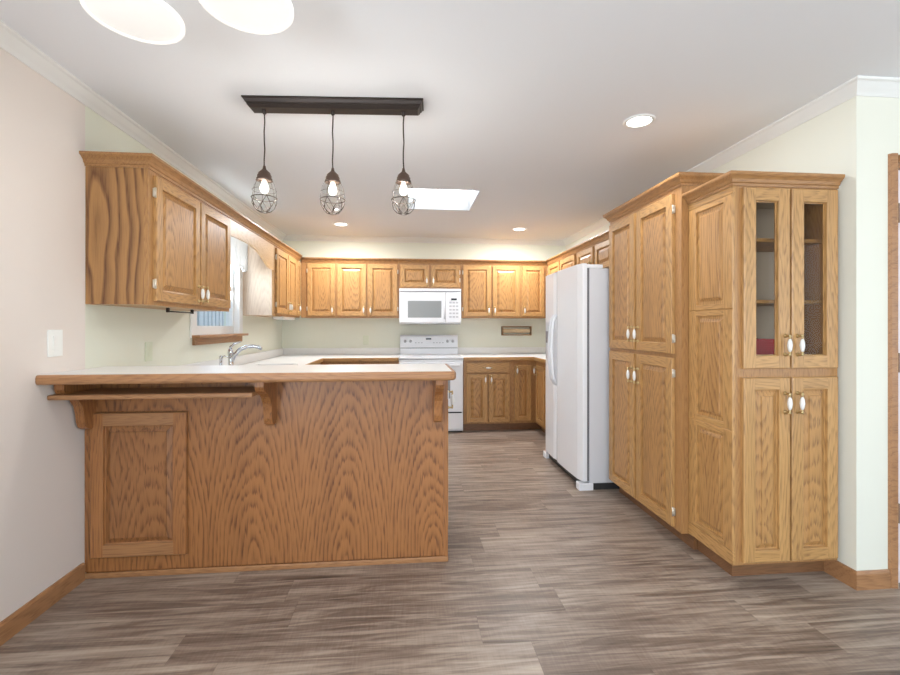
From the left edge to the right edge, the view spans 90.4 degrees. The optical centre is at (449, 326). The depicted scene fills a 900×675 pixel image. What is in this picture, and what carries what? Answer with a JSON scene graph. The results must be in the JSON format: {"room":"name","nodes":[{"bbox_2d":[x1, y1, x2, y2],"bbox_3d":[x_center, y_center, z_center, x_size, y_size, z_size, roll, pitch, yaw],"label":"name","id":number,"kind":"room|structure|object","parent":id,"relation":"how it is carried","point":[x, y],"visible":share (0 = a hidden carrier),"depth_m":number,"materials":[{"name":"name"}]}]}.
{"room":"kitchen","nodes":[
{"label":"kitchen","id":0,"kind":"room"},
{"bbox_2d":[0,47,281,621],"bbox_3d":[-1.821,0.045,1.099,0.140,2.470,9.530,0,0,-5],"label":"wall","id":1,"kind":"structure","parent":0,"point":[42,126],"depth_m":2.04,"materials":[{"name":"beige paint"}]},
{"bbox_2d":[0,563,84,645],"bbox_3d":[-1.576,1.236,-0.688,0.014,0.088,5.925,0,0,-5],"label":"baseboard","id":2,"kind":"structure","parent":1,"relation":"attached to","point":[10,626],"depth_m":1.99,"materials":[{"name":"brown wood"}]},
{"bbox_2d":[47,330,62,356],"bbox_3d":[-1.838,0.075,2.082,0.010,0.125,0.085,0,0,-5],"label":"wall switch","id":3,"kind":"object","parent":1,"relation":"attached to","point":[54,337],"visible":1,"depth_m":2.07,"materials":[{"name":"white plastic"}]},
{"bbox_2d":[145,342,152,361],"bbox_3d":[-1.909,0.155,2.834,0.008,0.122,0.076,0,0,-5],"label":"wall outlet","id":4,"kind":"object","parent":1,"relation":"attached to","point":[148,345],"visible":1,"depth_m":2.83,"materials":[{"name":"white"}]},
{"bbox_2d":[79,151,234,311],"bbox_3d":[-1.728,-0.498,2.801,0.360,0.767,1.100,0,0,-5],"label":"upper cabinet","id":5,"kind":"object","parent":1,"relation":"attached to","point":[155,238],"visible":1,"depth_m":2.34,"materials":[{"name":"brown wood"}]},
{"bbox_2d":[166,308,193,313],"bbox_3d":[-1.690,-0.101,2.804,0.016,0.028,0.312,0,0,-5],"label":"paper towel holder","id":6,"kind":"object","parent":5,"relation":"attached to","point":[167,309],"visible":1,"depth_m":2.78,"materials":[{"name":"brown metal"}]},
{"bbox_2d":[229,210,277,269],"bbox_3d":[-1.700,-0.726,3.918,0.065,0.312,1.119,0,0,-5],"label":"valance board","id":7,"kind":"object","parent":5,"relation":"attached to","point":[243,228],"visible":0.96,"depth_m":3.91,"materials":[{"name":"brown wood"}]},
{"bbox_2d":[190,267,242,337],"bbox_3d":[-2.057,-0.403,3.895,0.112,0.974,1.050,0,0,-5],"label":"window","id":8,"kind":"structure","parent":1,"relation":"in","point":[234,317],"depth_m":4.30,"materials":[{"name":"white"}]},
{"bbox_2d":[231,236,247,271],"bbox_3d":[-1.955,-0.692,3.894,0.112,0.333,0.980,0,0,-5],"label":"window valance","id":9,"kind":"object","parent":8,"relation":"hanging from","point":[239,249],"visible":0.35,"depth_m":4.09,"materials":[{"name":"white fabric"}]},
{"bbox_2d":[192,333,247,344],"bbox_3d":[-1.994,0.102,3.901,0.100,0.077,1.040,0,0,-5],"label":"window sill","id":10,"kind":"structure","parent":1,"relation":"attached to","point":[211,338],"depth_m":3.75,"materials":[{"name":"brown wood"}]},
{"bbox_2d":[243,239,302,317],"bbox_3d":[-1.935,-0.498,5.004,0.360,0.767,1.087,0,0,-5],"label":"upper cabinet","id":11,"kind":"object","parent":1,"relation":"attached to","point":[267,292],"visible":1,"depth_m":4.52,"materials":[{"name":"brown wood"}]},
{"bbox_2d":[273,316,294,319],"bbox_3d":[-1.890,-0.098,5.096,0.110,0.032,0.500,0,0,-5],"label":"light","id":12,"kind":"object","parent":11,"relation":"attached to","point":[274,317],"visible":0.99,"depth_m":4.89,"materials":[{"name":"white plastic"}]},
{"bbox_2d":[0,20,899,245],"bbox_3d":[1.156,-1.160,1.379,5.840,0.060,9.530,0,0,-5],"label":"trim","id":13,"kind":"structure","parent":1,"relation":"attached to","point":[13,43],"depth_m":2.58,"materials":[{"name":"white wood"}]},
{"bbox_2d":[282,241,565,347],"bbox_3d":[-0.300,0.045,6.099,4.103,2.470,0.140,0,0,-5],"label":"wall","id":14,"kind":"structure","parent":0,"point":[300,332],"depth_m":6.00,"materials":[{"name":"beige paint"}]},
{"bbox_2d":[300,257,335,317],"bbox_3d":[-1.655,-0.488,5.705,0.435,0.747,0.388,0,0,-5],"label":"upper cabinet","id":15,"kind":"object","parent":14,"relation":"attached to","point":[318,274],"visible":0.98,"depth_m":5.56,"materials":[{"name":"brown wood"}]},
{"bbox_2d":[335,258,398,317],"bbox_3d":[-1.050,-0.488,5.762,0.780,0.747,0.388,0,0,-5],"label":"upper cabinet","id":16,"kind":"object","parent":14,"relation":"attached to","point":[365,287],"visible":0.99,"depth_m":5.61,"materials":[{"name":"brown wood"}]},
{"bbox_2d":[399,258,461,288],"bbox_3d":[-0.263,-0.673,5.836,0.798,0.377,0.388,0,0,-5],"label":"upper cabinet","id":17,"kind":"object","parent":14,"relation":"attached to","point":[413,273],"visible":1,"depth_m":5.68,"materials":[{"name":"brown wood"}]},
{"bbox_2d":[399,288,460,323],"bbox_3d":[-0.263,-0.260,5.791,0.776,0.447,0.470,0,0,-5],"label":"microwave","id":18,"kind":"object","parent":17,"relation":"attached to","point":[416,305],"visible":1,"depth_m":5.60,"materials":[{"name":"white plastic"}]},
{"bbox_2d":[461,259,520,317],"bbox_3d":[0.519,-0.488,5.909,0.772,0.747,0.388,0,0,-5],"label":"upper cabinet","id":19,"kind":"object","parent":14,"relation":"attached to","point":[489,288],"visible":0.98,"depth_m":5.76,"materials":[{"name":"brown wood"}]},
{"bbox_2d":[458,347,545,353],"bbox_3d":[0.935,0.323,5.305,1.510,0.090,1.669,0,0,-5],"label":"backsplash","id":20,"kind":"structure","parent":14,"relation":"attached to","point":[461,350],"depth_m":6.10,"materials":[{"name":"white laminate"}]},
{"bbox_2d":[501,326,531,334],"bbox_3d":[0.907,0.052,6.106,0.405,0.125,0.069,0,0,-5],"label":"wall rack","id":21,"kind":"object","parent":14,"relation":"attached to","point":[529,330],"visible":1,"depth_m":6.09,"materials":[{"name":"brown wood"}]},
{"bbox_2d":[520,260,546,318],"bbox_3d":[1.087,-0.488,5.963,0.365,0.747,0.388,0,0,-5],"label":"upper cabinet","id":22,"kind":"object","parent":14,"relation":"attached to","point":[533,273],"visible":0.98,"depth_m":5.81,"materials":[{"name":"brown wood"}]},
{"bbox_2d":[0,0,899,239],"bbox_3d":[1.156,-1.290,1.379,6.120,0.200,9.810,0,0,-5],"label":"ceiling","id":23,"kind":"structure","parent":0,"point":[527,103],"depth_m":2.19,"materials":[{"name":"white paint"}]},
{"bbox_2d":[80,0,293,44],"bbox_3d":[-0.823,-1.097,1.250,0.669,0.184,0.767,0,0,-5],"label":"ceiling light","id":24,"kind":"object","parent":23,"relation":"attached to","point":[147,21],"visible":1,"depth_m":1.47,"materials":[{"name":"white"}]},
{"bbox_2d":[241,95,423,214],"bbox_3d":[-0.608,-0.894,2.370,0.933,0.591,0.133,0,0,-2],"label":"pendant light","id":25,"kind":"object","parent":23,"relation":"hanging from","point":[263,104],"visible":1,"depth_m":2.34,"materials":[{"name":"brown metal"}]},
{"bbox_2d":[256,166,272,193],"bbox_3d":[-0.979,-0.776,2.358,0.080,0.151,0.080,0,0,-5],"label":"bulb","id":26,"kind":"object","parent":25,"relation":"attached to","point":[264,177],"depth_m":2.34,"materials":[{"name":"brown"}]},
{"bbox_2d":[325,167,340,195],"bbox_3d":[-0.622,-0.770,2.370,0.080,0.151,0.080,0,0,-5],"label":"bulb","id":27,"kind":"object","parent":25,"relation":"attached to","point":[332,179],"depth_m":2.35,"materials":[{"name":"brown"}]},
{"bbox_2d":[396,168,410,195],"bbox_3d":[-0.248,-0.772,2.382,0.080,0.151,0.080,0,0,-5],"label":"bulb","id":28,"kind":"object","parent":25,"relation":"attached to","point":[403,179],"depth_m":2.36,"materials":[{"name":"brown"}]},
{"bbox_2d":[333,222,348,225],"bbox_3d":[-1.259,-1.186,5.165,0.176,0.008,0.176,0,0,-5],"label":"recessed light","id":29,"kind":"object","parent":23,"relation":"in","point":[336,223],"visible":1,"depth_m":5.17,"materials":[{"name":"white"}]},
{"bbox_2d":[408,189,479,209],"bbox_3d":[-0.080,-1.278,4.206,0.626,0.174,0.669,0,0,-5],"label":"skylight","id":30,"kind":"object","parent":23,"relation":"attached to","point":[432,199],"visible":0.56,"depth_m":4.51,"materials":[{"name":"white glass"}]},
{"bbox_2d":[408,189,472,198],"bbox_3d":[-0.080,-1.310,4.206,0.619,0.010,0.662,0,0,-5],"label":"diffuser","id":31,"kind":"object","parent":30,"relation":"attached to","point":[419,193],"depth_m":4.40,"materials":[{"name":"white plastic"}]},
{"bbox_2d":[512,227,526,230],"bbox_3d":[0.844,-1.186,5.428,0.176,0.008,0.176,0,0,-5],"label":"recessed light","id":32,"kind":"object","parent":23,"relation":"in","point":[518,228],"visible":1,"depth_m":5.43,"materials":[{"name":"white"}]},
{"bbox_2d":[623,114,655,127],"bbox_3d":[1.092,-1.186,2.582,0.176,0.008,0.176,0,0,-5],"label":"recessed light","id":33,"kind":"object","parent":23,"relation":"in","point":[640,120],"visible":1,"depth_m":2.57,"materials":[{"name":"white"}]},
{"bbox_2d":[0,429,899,674],"bbox_3d":[1.156,1.320,1.379,6.120,0.080,9.810,0,0,-5],"label":"floor","id":34,"kind":"structure","parent":0,"point":[541,574],"depth_m":2.02,"materials":[{"name":"grey plastic"}]},
{"bbox_2d":[47,380,453,578],"bbox_3d":[-0.934,0.769,2.638,1.912,1.022,1.033,0,0,-5],"label":"base cabinet","id":35,"kind":"object","parent":34,"relation":"on","point":[181,478],"visible":0.99,"depth_m":2.35,"materials":[{"name":"brown wood"}]},
{"bbox_2d":[47,386,257,399],"bbox_3d":[-1.398,0.324,2.197,0.903,0.023,0.242,0,0,-5],"label":"shelf","id":36,"kind":"object","parent":35,"relation":"attached to","point":[86,392],"depth_m":2.13,"materials":[{"name":"brown wood"}]},
{"bbox_2d":[35,364,455,384],"bbox_3d":[-0.921,0.235,2.292,1.873,0.043,0.463,0,0,-5],"label":"countertop","id":37,"kind":"structure","parent":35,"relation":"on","point":[339,372],"depth_m":2.10,"materials":[{"name":"white laminate"}]},
{"bbox_2d":[320,361,398,364],"bbox_3d":[-1.403,0.845,5.581,1.528,0.871,0.683,0,0,-5],"label":"base cabinet","id":38,"kind":"object","parent":34,"relation":"on","point":[349,362],"visible":0.03,"depth_m":5.33,"materials":[{"name":"brown wood"}]},
{"bbox_2d":[399,335,462,431],"bbox_3d":[-0.251,0.693,5.652,0.778,1.175,0.698,0,0,-5],"label":"range","id":39,"kind":"object","parent":34,"relation":"on","point":[414,349],"visible":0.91,"depth_m":5.43,"materials":[{"name":"white metal"}]},
{"bbox_2d":[399,354,462,358],"bbox_3d":[-0.253,0.373,5.671,0.778,0.022,0.620,0,0,-5],"label":"cooktop","id":40,"kind":"object","parent":39,"relation":"in","point":[402,356],"depth_m":5.49,"materials":[{"name":"white metal"}]},
{"bbox_2d":[463,360,510,430],"bbox_3d":[0.428,0.845,5.753,0.585,0.871,0.683,0,0,-5],"label":"base cabinet","id":41,"kind":"object","parent":34,"relation":"on","point":[486,384],"visible":1,"depth_m":5.46,"materials":[{"name":"brown wood"}]},
{"bbox_2d":[509,360,540,429],"bbox_3d":[1.180,0.845,5.823,0.924,0.871,0.683,0,0,-5],"label":"base cabinet","id":42,"kind":"object","parent":34,"relation":"on","point":[523,379],"visible":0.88,"depth_m":5.50,"materials":[{"name":"brown wood"}]},
{"bbox_2d":[533,361,545,433],"bbox_3d":[1.384,0.845,5.033,0.666,0.871,1.045,0,0,-5],"label":"base cabinet","id":43,"kind":"object","parent":34,"relation":"on","point":[540,367],"visible":0.23,"depth_m":5.27,"materials":[{"name":"brown wood"}]},
{"bbox_2d":[458,347,545,362],"bbox_3d":[0.935,0.343,5.305,1.510,0.130,1.669,0,0,-5],"label":"countertop","id":44,"kind":"structure","parent":43,"relation":"on","point":[468,353],"depth_m":6.05,"materials":[{"name":"white laminate"}]},
{"bbox_2d":[543,263,618,490],"bbox_3d":[1.319,0.391,3.986,0.827,1.778,0.940,0,0,-5],"label":"refrigerator","id":45,"kind":"object","parent":34,"relation":"on","point":[577,296],"visible":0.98,"depth_m":3.53,"materials":[{"name":"white metal"}]},
{"bbox_2d":[603,172,723,549],"bbox_3d":[1.564,0.203,3.040,0.681,2.155,0.990,0,0,-5],"label":"pantry cabinet","id":46,"kind":"object","parent":34,"relation":"on","point":[649,232],"visible":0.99,"depth_m":2.84,"materials":[{"name":"brown wood"}]},
{"bbox_2d":[682,170,844,575],"bbox_3d":[1.655,0.260,2.382,0.622,2.040,0.413,0,0,-5],"label":"hutch","id":47,"kind":"object","parent":34,"relation":"on","point":[763,245],"visible":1,"depth_m":2.23,"materials":[{"name":"brown wood"}]},
{"bbox_2d":[756,338,773,354],"bbox_3d":[1.685,0.122,2.483,0.150,0.114,0.130,0,0,-5],"label":"box","id":48,"kind":"object","parent":47,"relation":"in","point":[763,346],"visible":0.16,"depth_m":2.42,"materials":[{"name":"red cardboard"}]},
{"bbox_2d":[756,238,821,251],"bbox_3d":[1.668,-0.445,2.438,0.519,0.018,0.282,0,0,-5],"label":"shelf","id":49,"kind":"object","parent":47,"relation":"attached to","point":[762,244],"depth_m":2.36,"materials":[{"name":"brown wood"}]},
{"bbox_2d":[756,300,821,305],"bbox_3d":[1.668,-0.130,2.438,0.519,0.018,0.282,0,0,-5],"label":"shelf","id":50,"kind":"object","parent":47,"relation":"attached to","point":[758,302],"depth_m":2.32,"materials":[{"name":"brown wood"}]},
{"bbox_3d":[-1.700,0.845,4.146,0.668,0.871,2.234,0,0,-5],"label":"base cabinet","id":51,"kind":"object","parent":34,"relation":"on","visible":0},
{"bbox_2d":[180,348,399,365],"bbox_3d":[-1.302,0.343,4.493,1.527,0.130,2.867,0,0,-5],"label":"countertop","id":52,"kind":"structure","parent":51,"relation":"on","point":[302,356],"depth_m":5.39,"materials":[{"name":"white laminate"}]},
{"bbox_2d":[219,355,228,364],"bbox_3d":[-1.861,0.300,3.672,0.082,0.136,0.040,0,0,-5],"label":"soap dispenser","id":53,"kind":"object","parent":52,"relation":"on","point":[220,357],"visible":0.59,"depth_m":3.66,"materials":[{"name":"silver metal"}]},
{"bbox_2d":[228,341,261,364],"bbox_3d":[-1.744,0.243,3.801,0.281,0.250,0.059,0,0,-14],"label":"faucet","id":54,"kind":"object","parent":52,"relation":"on","point":[232,355],"visible":0.77,"depth_m":3.77,"materials":[{"name":"silver metal"}]},
{"bbox_2d":[255,363,297,364],"bbox_3d":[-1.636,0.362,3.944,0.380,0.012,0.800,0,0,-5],"label":"sink","id":55,"kind":"object","parent":52,"relation":"in","point":[297,363],"visible":0.19,"depth_m":4.33,"materials":[{"name":"white ceramic"}]},
{"bbox_2d":[566,110,829,249],"bbox_3d":[1.861,0.045,4.273,0.140,2.470,3.900,0,0,-5],"label":"wall","id":56,"kind":"structure","parent":0,"point":[805,148],"depth_m":2.55,"materials":[{"name":"white paint"}]},
{"bbox_2d":[545,247,576,274],"bbox_3d":[1.475,-0.488,5.345,0.426,0.747,1.047,0,0,-5],"label":"upper cabinet","id":57,"kind":"object","parent":56,"relation":"attached to","point":[568,258],"visible":0.12,"depth_m":5.22,"materials":[{"name":"brown wood"}]},
{"bbox_2d":[574,230,608,267],"bbox_3d":[1.586,-0.691,4.167,0.426,0.342,1.310,0,0,-5],"label":"upper cabinet","id":58,"kind":"object","parent":56,"relation":"attached to","point":[595,250],"visible":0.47,"depth_m":4.30,"materials":[{"name":"brown wood"}]},
{"bbox_2d":[830,96,899,570],"bbox_3d":[2.985,0.045,2.349,2.017,2.470,0.140,0,0,-5],"label":"wall","id":59,"kind":"structure","parent":0,"point":[864,130],"depth_m":2.20,"materials":[{"name":"white paint"}]},
{"bbox_2d":[824,560,890,590],"bbox_3d":[2.057,1.236,2.265,0.182,0.088,0.173,0,0,-5],"label":"baseboard","id":60,"kind":"structure","parent":59,"relation":"attached to","point":[864,579],"depth_m":2.19,"materials":[{"name":"brown wood"}]},
{"bbox_2d":[888,153,899,588],"bbox_3d":[2.595,0.214,2.304,0.894,2.131,0.158,0,0,-5],"label":"door frame","id":61,"kind":"structure","parent":59,"relation":"in","point":[893,158],"depth_m":2.19,"materials":[{"name":"brown wood"}]},
{"label":"outside","id":62,"kind":"structure","parent":0,"visible":0},
{"bbox_3d":[-8.417,1.400,5.236,12.220,0.040,24.000,0,0,-5],"label":"ground","id":63,"kind":"structure","parent":62,"visible":0},
{"bbox_2d":[197,311,223,325],"bbox_3d":[-4.165,0.330,8.628,0.120,2.100,11.960,0,0,-5],"label":"fence","id":64,"kind":"object","parent":63,"relation":"on","point":[204,318],"visible":0.02,"depth_m":7.67,"materials":[{"name":"white"}]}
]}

